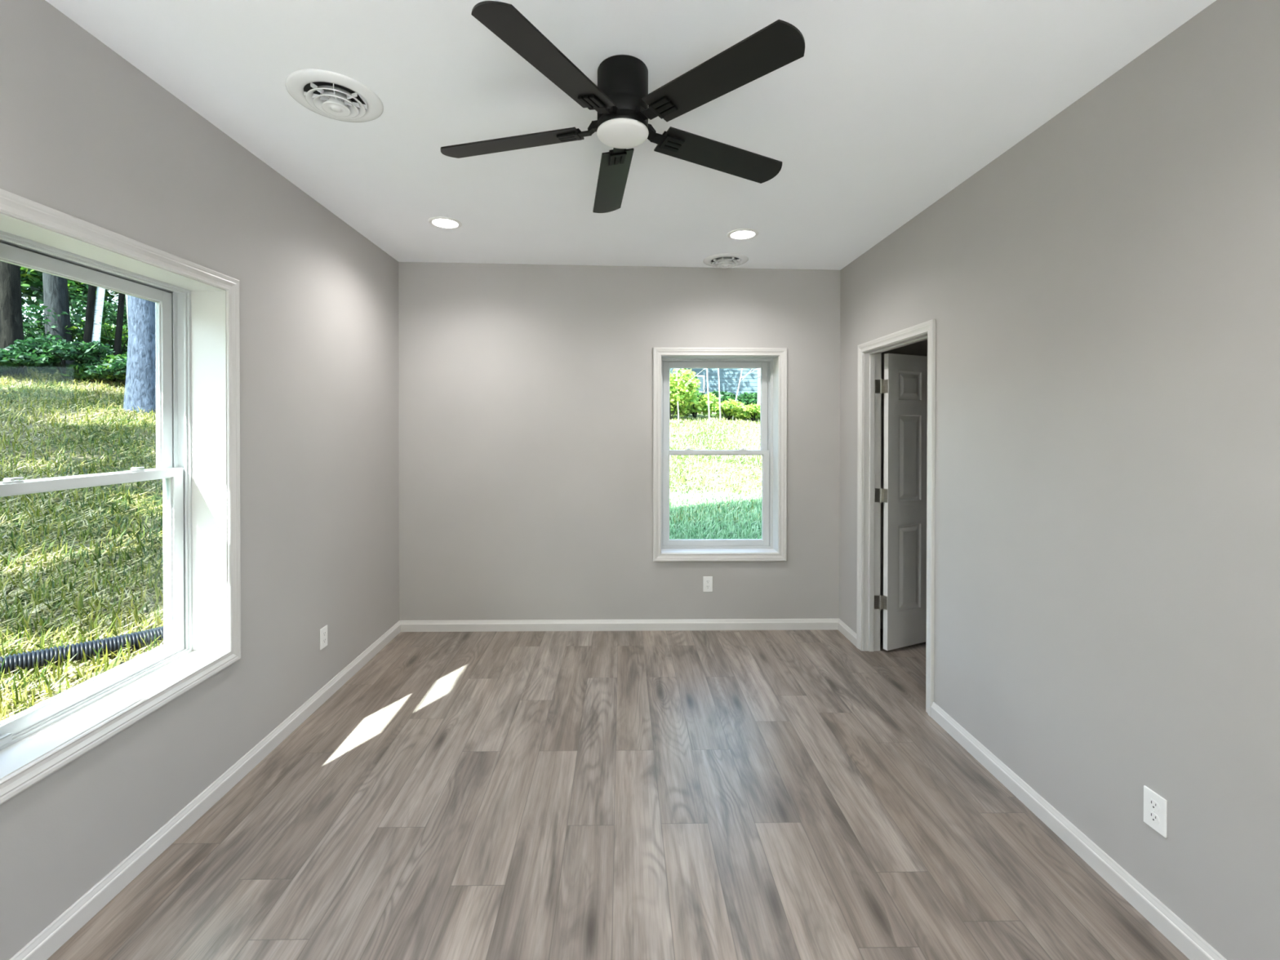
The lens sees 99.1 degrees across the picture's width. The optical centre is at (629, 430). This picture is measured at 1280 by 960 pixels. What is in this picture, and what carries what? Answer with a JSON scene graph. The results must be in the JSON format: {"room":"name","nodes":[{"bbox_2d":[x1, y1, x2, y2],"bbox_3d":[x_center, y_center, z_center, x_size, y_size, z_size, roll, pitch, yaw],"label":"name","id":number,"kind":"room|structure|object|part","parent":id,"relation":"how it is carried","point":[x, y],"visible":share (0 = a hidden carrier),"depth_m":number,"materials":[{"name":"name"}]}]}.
{"room":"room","nodes":[
{"label":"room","id":0,"kind":"room"},
{"bbox_2d":[0,0,399,959],"bbox_3d":[-1.797,0.248,1.229,0.220,3.150,6.148,0,0,-1],"label":"wall","id":1,"kind":"structure","parent":0,"point":[86,135],"depth_m":2.40,"materials":[{"name":"paint"}]},
{"bbox_2d":[0,188,240,804],"bbox_3d":[-1.805,0.173,1.854,0.258,1.640,1.009,0,0,-1],"label":"window","id":2,"kind":"structure","parent":1,"relation":"in","point":[197,325],"depth_m":2.22,"materials":[{"name":"paint"}]},
{"bbox_3d":[-1.909,-0.185,1.850,0.030,0.764,0.831,0,0,-1],"label":"sash","id":3,"kind":"part","parent":2,"relation":"part of","materials":[{"name":"white plastic"}]},
{"bbox_3d":[-1.871,0.537,1.856,0.032,0.760,0.843,0,0,-1],"label":"sash","id":4,"kind":"part","parent":2,"relation":"part of","materials":[{"name":"white plastic"}]},
{"bbox_3d":[-1.886,0.173,1.853,0.096,1.552,0.921,0,0,-1],"label":"frame","id":5,"kind":"part","parent":2,"relation":"part of","materials":[{"name":"white plastic"}]},
{"bbox_2d":[8,621,400,959],"bbox_3d":[-1.679,1.483,1.239,0.016,0.080,5.708,0,0,-1],"label":"baseboard","id":6,"kind":"structure","parent":1,"relation":"attached to","point":[42,947],"depth_m":2.02,"materials":[{"name":"paint"}]},
{"bbox_2d":[320,625,327,649],"bbox_3d":[-1.711,1.156,3.049,0.008,0.115,0.071,0,0,-1],"label":"electrical outlet","id":7,"kind":"object","parent":1,"relation":"attached to","point":[323,631],"visible":1,"depth_m":3.04,"materials":[{"name":"white plastic"}]},
{"bbox_2d":[47,628,1189,959],"bbox_3d":[1.391,1.525,1.285,6.178,0.001,5.728,0,0,-1],"label":"floor","id":8,"kind":"structure","parent":0,"point":[674,794],"depth_m":2.06,"materials":[{"name":"grey wood"}]},
{"bbox_2d":[45,0,1216,270],"bbox_3d":[1.413,-1.240,1.267,6.238,0.130,5.748,0,0,-1],"label":"ceiling","id":9,"kind":"structure","parent":0,"point":[888,107],"depth_m":2.03,"materials":[{"name":"paint"}]},
{"bbox_2d":[284,68,383,122],"bbox_3d":[-1.091,-1.215,2.027,0.321,0.047,0.321,0,0,-1],"label":"ceiling vent","id":10,"kind":"object","parent":9,"relation":"in","point":[328,94],"visible":1,"depth_m":1.99,"materials":[{"name":"white plastic"}]},
{"bbox_2d":[428,216,462,229],"bbox_3d":[-1.107,-1.244,3.270,0.192,0.008,0.192,0,0,-1],"label":"recessed light","id":11,"kind":"object","parent":9,"relation":"in","point":[442,222],"visible":1,"depth_m":3.26,"materials":[{"name":"white plastic"}]},
{"bbox_2d":[440,0,804,213],"bbox_3d":[-0.045,-1.106,1.893,1.264,0.234,1.249,0,0,-1],"label":"ceiling fan","id":12,"kind":"object","parent":9,"relation":"attached to","point":[624,105],"visible":1,"depth_m":1.77,"materials":[{"name":"black metal"}]},
{"bbox_3d":[-0.425,-1.017,1.934,0.513,0.006,0.128,-2,12,11],"label":"blade","id":13,"kind":"part","parent":12,"relation":"part of","materials":[{"name":"black wood"}]},
{"bbox_3d":[-0.220,-1.014,1.500,0.128,0.006,0.513,14,10,27],"label":"blade","id":14,"kind":"part","parent":12,"relation":"part of","materials":[{"name":"black wood"}]},
{"bbox_3d":[-0.171,-1.035,1.884,0.158,0.040,0.064,-3,12,11],"label":"blade arm","id":15,"kind":"part","parent":12,"relation":"part of","materials":[{"name":"black metal"}]},
{"bbox_3d":[-0.095,-1.034,1.726,0.064,0.040,0.158,14,10,27],"label":"blade arm","id":16,"kind":"part","parent":12,"relation":"part of","materials":[{"name":"black metal"}]},
{"bbox_3d":[-0.076,-1.019,2.263,0.128,0.006,0.513,-12,-1,-8],"label":"blade","id":17,"kind":"part","parent":12,"relation":"part of","materials":[{"name":"black wood"}]},
{"bbox_3d":[-0.045,-1.036,2.006,0.064,0.040,0.158,-12,-1,-8],"label":"blade arm","id":18,"kind":"part","parent":12,"relation":"part of","materials":[{"name":"black metal"}]},
{"bbox_3d":[0.079,-1.034,1.750,0.064,0.040,0.158,17,-8,-43],"label":"blade arm","id":19,"kind":"part","parent":12,"relation":"part of","materials":[{"name":"black metal"}]},
{"bbox_3d":[0.110,-1.035,1.923,0.158,0.040,0.064,3,-13,-25],"label":"blade arm","id":20,"kind":"part","parent":12,"relation":"part of","materials":[{"name":"black metal"}]},
{"bbox_3d":[0.344,-1.017,2.033,0.513,0.006,0.128,3,-13,-25],"label":"blade","id":21,"kind":"part","parent":12,"relation":"part of","materials":[{"name":"black wood"}]},
{"bbox_3d":[0.256,-1.014,1.561,0.128,0.006,0.513,17,-8,-43],"label":"blade","id":22,"kind":"part","parent":12,"relation":"part of","materials":[{"name":"black wood"}]},
{"bbox_2d":[702,253,748,268],"bbox_3d":[0.689,-1.202,3.918,0.321,0.047,0.321,0,0,-1],"label":"ceiling vent","id":23,"kind":"object","parent":9,"relation":"in","point":[724,260],"visible":1,"depth_m":3.87,"materials":[{"name":"white plastic"}]},
{"bbox_2d":[727,228,758,239],"bbox_3d":[0.702,-1.219,3.392,0.192,0.008,0.192,0,0,-1],"label":"recessed light","id":24,"kind":"object","parent":9,"relation":"in","point":[741,233],"visible":1,"depth_m":3.38,"materials":[{"name":"white plastic"}]},
{"bbox_2d":[398,262,927,628],"bbox_3d":[1.402,0.230,4.241,6.268,3.150,0.220,0,0,-1],"label":"wall","id":25,"kind":"structure","parent":0,"point":[526,391],"depth_m":4.10,"materials":[{"name":"paint"}]},
{"bbox_2d":[399,618,839,631],"bbox_3d":[-0.070,1.465,4.109,3.321,0.080,0.016,0,0,-1],"label":"baseboard","id":26,"kind":"structure","parent":25,"relation":"attached to","point":[695,624],"depth_m":4.10,"materials":[{"name":"paint"}]},
{"bbox_2d":[702,576,712,591],"bbox_3d":[0.589,1.159,4.121,0.071,0.115,0.008,0,0,-1],"label":"electrical outlet","id":27,"kind":"object","parent":25,"relation":"attached to","point":[707,580],"visible":1,"depth_m":4.12,"materials":[{"name":"white plastic"}]},
{"bbox_2d":[653,347,786,561],"bbox_3d":[0.678,0.179,4.229,1.009,1.609,0.258,0,0,-1],"label":"window","id":28,"kind":"structure","parent":25,"relation":"in","point":[772,362],"depth_m":4.19,"materials":[{"name":"paint"}]},
{"bbox_3d":[0.677,-0.176,4.330,0.831,0.740,0.030,0,0,-1],"label":"sash","id":29,"kind":"part","parent":28,"relation":"part of","materials":[{"name":"clear glass"}]},
{"bbox_3d":[0.677,0.531,4.297,0.843,0.753,0.032,0,0,-1],"label":"sash","id":30,"kind":"part","parent":28,"relation":"part of","materials":[{"name":"white plastic"}]},
{"bbox_2d":[839,0,1279,959],"bbox_3d":[1.689,0.100,1.280,0.110,2.850,5.708,0,0,-1],"label":"wall","id":31,"kind":"structure","parent":0,"point":[1102,295],"depth_m":1.78,"materials":[{"name":"paint"}]},
{"bbox_2d":[837,618,1226,959],"bbox_3d":[1.625,1.486,1.288,0.016,0.080,5.708,0,0,-1],"label":"baseboard","id":32,"kind":"structure","parent":31,"relation":"attached to","point":[1170,925],"depth_m":1.93,"materials":[{"name":"paint"}]},
{"bbox_2d":[1143,785,1167,837],"bbox_3d":[1.623,1.177,1.687,0.008,0.115,0.071,0,0,-1],"label":"electrical outlet","id":33,"kind":"object","parent":31,"relation":"attached to","point":[1155,806],"visible":1,"depth_m":1.68,"materials":[{"name":"white plastic"}]},
{"bbox_2d":[1147,810,1159,824],"bbox_3d":[1.621,1.196,1.687,0.003,0.028,0.034,0,0,-1],"label":"receptacle","id":34,"kind":"object","parent":33,"relation":"attached to","point":[1153,815],"depth_m":1.69,"materials":[{"name":"white plastic"}]},
{"bbox_2d":[1148,798,1159,811],"bbox_3d":[1.621,1.157,1.687,0.003,0.028,0.034,0,0,-1],"label":"receptacle","id":35,"kind":"object","parent":33,"relation":"attached to","point":[1153,803],"depth_m":1.69,"materials":[{"name":"white plastic"}]},
{"bbox_3d":[3.147,0.245,2.303,2.837,3.150,3.708,0,0,-1],"label":"wall","id":36,"kind":"structure","parent":0,"visible":0},
{"bbox_2d":[856,319,935,716],"bbox_3d":[1.821,0.459,3.582,0.630,2.102,1.433,0,0,32],"label":"door","id":37,"kind":"structure","parent":36,"relation":"in","point":[908,386],"depth_m":3.73,"materials":[{"name":"paint"}]},
{"label":"outside","id":38,"kind":"structure","parent":0,"visible":0},
{"bbox_2d":[0,360,761,719],"bbox_3d":[-7.146,-4.713,9.862,66.000,13.047,72.000,0,0,-1],"label":"ground","id":39,"kind":"structure","parent":38,"point":[713,414],"depth_m":8.11,"materials":[{"name":"plant"}]},
{"bbox_2d":[0,261,27,376],"bbox_3d":[-13.221,-6.548,11.693,5.607,11.022,5.113,0,0,-1],"label":"tree","id":40,"kind":"object","parent":39,"relation":"on","point":[11,330],"visible":0.02,"depth_m":11.54,"materials":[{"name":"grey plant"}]},
{"bbox_2d":[0,348,69,377],"bbox_3d":[-12.875,-1.409,11.315,1.821,0.717,1.456,0,0,-1],"label":"shrub","id":41,"kind":"object","parent":39,"relation":"on","point":[10,360],"visible":0.97,"depth_m":11.17,"materials":[{"name":"green plant"}]},
{"bbox_2d":[42,272,75,367],"bbox_3d":[-14.097,-6.842,13.082,5.182,11.077,3.679,0,1,-42],"label":"tree","id":42,"kind":"object","parent":39,"relation":"on","point":[55,294],"visible":0.04,"depth_m":12.82,"materials":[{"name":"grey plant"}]},
{"bbox_2d":[20,266,97,308],"bbox_3d":[-17.927,-7.142,14.198,5.827,10.649,6.047,0,0,-1],"label":"tree","id":43,"kind":"object","parent":39,"relation":"on","point":[33,291],"visible":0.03,"depth_m":15.11,"materials":[{"name":"green plant"}]},
{"bbox_2d":[4,333,114,381],"bbox_3d":[-12.243,-1.548,11.800,1.661,1.044,1.126,0,0,-20],"label":"shrub","id":44,"kind":"object","parent":39,"relation":"on","point":[82,352],"visible":0.86,"depth_m":11.69,"materials":[{"name":"green plant"}]},
{"bbox_2d":[21,270,109,311],"bbox_3d":[-19.665,-7.411,15.648,6.944,10.518,6.601,0,0,-1],"label":"tree","id":45,"kind":"object","parent":39,"relation":"on","point":[29,297],"visible":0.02,"depth_m":16.50,"materials":[{"name":"green plant"}]},
{"bbox_2d":[22,304,114,351],"bbox_3d":[-14.388,-2.294,13.238,2.592,1.459,2.510,0,0,-1],"label":"shrub","id":46,"kind":"object","parent":39,"relation":"on","point":[31,332],"visible":0.16,"depth_m":12.82,"materials":[{"name":"green plant"}]},
{"bbox_2d":[22,279,115,318],"bbox_3d":[-21.553,-7.611,17.713,6.028,10.250,5.270,0,0,-15],"label":"tree","id":47,"kind":"object","parent":39,"relation":"on","point":[40,279],"visible":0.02,"depth_m":20.15,"materials":[{"name":"green plant"}]},
{"bbox_2d":[20,266,119,303],"bbox_3d":[-13.851,-6.997,16.024,6.811,10.340,6.663,0,0,-1],"label":"tree","id":48,"kind":"object","parent":39,"relation":"on","point":[71,282],"visible":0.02,"depth_m":14.84,"materials":[{"name":"green plant"}]},
{"bbox_2d":[21,284,127,340],"bbox_3d":[-14.889,-2.950,14.921,2.955,2.232,2.549,0,0,-1],"label":"shrub","id":49,"kind":"object","parent":39,"relation":"on","point":[77,301],"visible":0.2,"depth_m":14.61,"materials":[{"name":"green plant"}]},
{"bbox_2d":[25,317,128,355],"bbox_3d":[-13.606,-2.216,14.023,1.984,1.306,2.775,0,0,-1],"label":"shrub","id":50,"kind":"object","parent":39,"relation":"on","point":[106,328],"visible":0.23,"depth_m":13.81,"materials":[{"name":"green plant"}]},
{"bbox_2d":[0,366,163,721],"bbox_3d":[-8.670,-0.257,9.445,20.073,3.297,6.129,0,0,35],"label":"grass","id":51,"kind":"structure","parent":39,"relation":"on","point":[60,681],"depth_m":4.95,"materials":[{"name":"green plant"}]},
{"bbox_2d":[0,626,163,677],"bbox_3d":[-3.289,1.310,3.212,0.154,0.172,1.305,0,0,34],"label":"drain pipe","id":52,"kind":"object","parent":51,"relation":"on","point":[24,660],"visible":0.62,"depth_m":3.21,"materials":[{"name":"black plastic"}]},
{"bbox_2d":[82,284,96,342],"bbox_3d":[-12.584,-5.410,13.024,3.227,8.426,3.415,0,0,-1],"label":"tree","id":53,"kind":"object","parent":39,"relation":"on","point":[88,329],"visible":0.02,"depth_m":12.85,"materials":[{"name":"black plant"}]},
{"bbox_2d":[57,352,127,381],"bbox_3d":[-11.641,-1.412,12.319,1.547,0.733,1.412,0,0,-1],"label":"shrub","id":54,"kind":"object","parent":39,"relation":"on","point":[70,370],"visible":0.23,"depth_m":11.90,"materials":[{"name":"green plant"}]},
{"bbox_2d":[91,287,105,345],"bbox_3d":[-12.132,-5.979,13.609,3.282,9.526,3.033,0,0,-1],"label":"tree","id":55,"kind":"object","parent":39,"relation":"on","point":[100,298],"visible":0.02,"depth_m":12.99,"materials":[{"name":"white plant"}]},
{"bbox_2d":[84,356,127,377],"bbox_3d":[-11.012,-1.294,12.239,1.632,0.706,1.583,0,0,-1],"label":"shrub","id":56,"kind":"object","parent":39,"relation":"on","point":[120,365],"visible":0.24,"depth_m":11.64,"materials":[{"name":"green plant"}]},
{"bbox_2d":[102,296,128,344],"bbox_3d":[-13.301,-2.774,15.360,2.597,2.077,2.865,0,0,-1],"label":"shrub","id":57,"kind":"object","parent":39,"relation":"on","point":[110,297],"visible":0.02,"depth_m":14.66,"materials":[{"name":"green plant"}]},
{"bbox_2d":[113,293,124,355],"bbox_3d":[-12.152,-5.603,13.909,3.098,8.714,3.154,0,0,-1],"label":"tree","id":58,"kind":"object","parent":39,"relation":"on","point":[118,332],"visible":0.02,"depth_m":13.27,"materials":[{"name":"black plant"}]},
{"bbox_2d":[124,294,128,326],"bbox_3d":[-12.551,-4.711,13.483,1.873,6.960,2.731,0,1,43],"label":"tree","id":59,"kind":"object","parent":39,"relation":"on","point":[125,295],"visible":0.02,"depth_m":13.33,"materials":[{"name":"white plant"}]},
{"bbox_2d":[123,294,155,413],"bbox_3d":[-9.455,-5.357,10.144,4.204,10.233,4.901,0,0,19],"label":"tree","id":60,"kind":"object","parent":39,"relation":"on","point":[140,375],"visible":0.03,"depth_m":10.19,"materials":[{"name":"grey plant"}]},
{"bbox_2d":[669,368,700,420],"bbox_3d":[1.038,-0.909,14.490,1.628,1.381,1.788,0,0,-1],"label":"shrub","id":61,"kind":"object","parent":39,"relation":"on","point":[685,393],"visible":0.62,"depth_m":14.01,"materials":[{"name":"green plant"}]},
{"bbox_2d":[669,368,702,423],"bbox_3d":[1.433,-1.273,13.580,2.149,2.468,1.726,0,0,8],"label":"sapling","id":62,"kind":"object","parent":39,"relation":"on","point":[683,369],"visible":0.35,"depth_m":14.00,"materials":[{"name":"green plant"}]},
{"bbox_2d":[673,385,719,417],"bbox_3d":[1.769,-0.766,15.069,1.430,0.941,1.116,0,0,-1],"label":"shrub","id":63,"kind":"object","parent":39,"relation":"on","point":[701,406],"visible":0.45,"depth_m":14.81,"materials":[{"name":"green plant"}]},
{"bbox_2d":[706,368,710,421],"bbox_3d":[2.144,-2.095,13.784,2.813,4.016,1.526,0,0,33],"label":"sapling","id":64,"kind":"object","parent":39,"relation":"on","point":[706,368],"visible":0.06,"depth_m":14.20,"materials":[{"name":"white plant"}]},
{"bbox_2d":[669,368,757,403],"bbox_3d":[4.779,-3.402,28.053,6.000,6.300,7.000,0,0,-1],"label":"house","id":65,"kind":"structure","parent":39,"relation":"on","point":[729,378],"depth_m":25.05,"materials":[{"name":"blue"}]},
{"bbox_3d":[3.124,-2.132,25.001,0.500,0.700,0.010,0,0,-1],"label":"pane","id":66,"kind":"part","parent":65,"relation":"part of","materials":[{"name":"glass"}]},
{"bbox_2d":[669,488,761,538],"bbox_3d":[1.454,1.093,6.375,4.193,0.562,3.172,0,0,-1],"label":"grass","id":67,"kind":"structure","parent":39,"relation":"on","point":[731,530],"depth_m":6.73,"materials":[{"name":"green plant"}]},
{"bbox_2d":[669,415,761,523],"bbox_3d":[2.826,0.355,10.851,7.818,1.548,8.570,0,0,-1],"label":"grass","id":68,"kind":"structure","parent":39,"relation":"on","point":[740,434],"depth_m":9.67,"materials":[{"name":"green plant"}]},
{"bbox_2d":[694,390,736,402],"bbox_3d":[2.673,-1.011,18.222,1.808,0.754,1.992,0,0,-1],"label":"shrub","id":69,"kind":"object","parent":39,"relation":"on","point":[723,395],"visible":0.34,"depth_m":17.86,"materials":[{"name":"green plant"}]},
{"bbox_2d":[717,368,720,418],"bbox_3d":[2.296,-1.788,14.622,0.905,3.319,2.205,0,0,22],"label":"sapling","id":70,"kind":"object","parent":39,"relation":"on","point":[717,368],"visible":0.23,"depth_m":14.45,"materials":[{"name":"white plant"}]},
{"bbox_2d":[709,398,744,419],"bbox_3d":[2.676,-0.550,14.674,1.038,0.625,1.294,0,0,-1],"label":"shrub","id":71,"kind":"object","parent":39,"relation":"on","point":[731,408],"visible":0.92,"depth_m":14.46,"materials":[{"name":"green plant"}]},
{"bbox_2d":[732,368,756,418],"bbox_3d":[3.183,-1.846,14.816,1.823,3.422,2.184,0,0,-1],"label":"sapling","id":72,"kind":"object","parent":39,"relation":"on","point":[740,377],"visible":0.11,"depth_m":14.58,"materials":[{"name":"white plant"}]},
{"bbox_2d":[733,402,759,421],"bbox_3d":[3.309,-0.492,14.434,1.088,0.586,1.232,0,0,-1],"label":"shrub","id":73,"kind":"object","parent":39,"relation":"on","point":[752,411],"visible":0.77,"depth_m":14.32,"materials":[{"name":"green plant"}]},
{"bbox_2d":[737,391,757,405],"bbox_3d":[4.577,-1.045,19.136,1.700,0.696,1.374,0,0,10],"label":"shrub","id":74,"kind":"object","parent":39,"relation":"on","point":[745,397],"visible":0.28,"depth_m":19.08,"materials":[{"name":"green plant"}]},
{"bbox_2d":[756,368,760,404],"bbox_3d":[4.009,-3.967,15.615,3.525,7.357,3.503,0,0,-1],"label":"tree","id":75,"kind":"object","parent":39,"relation":"on","point":[758,369],"visible":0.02,"depth_m":15.66,"materials":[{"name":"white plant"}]}
]}

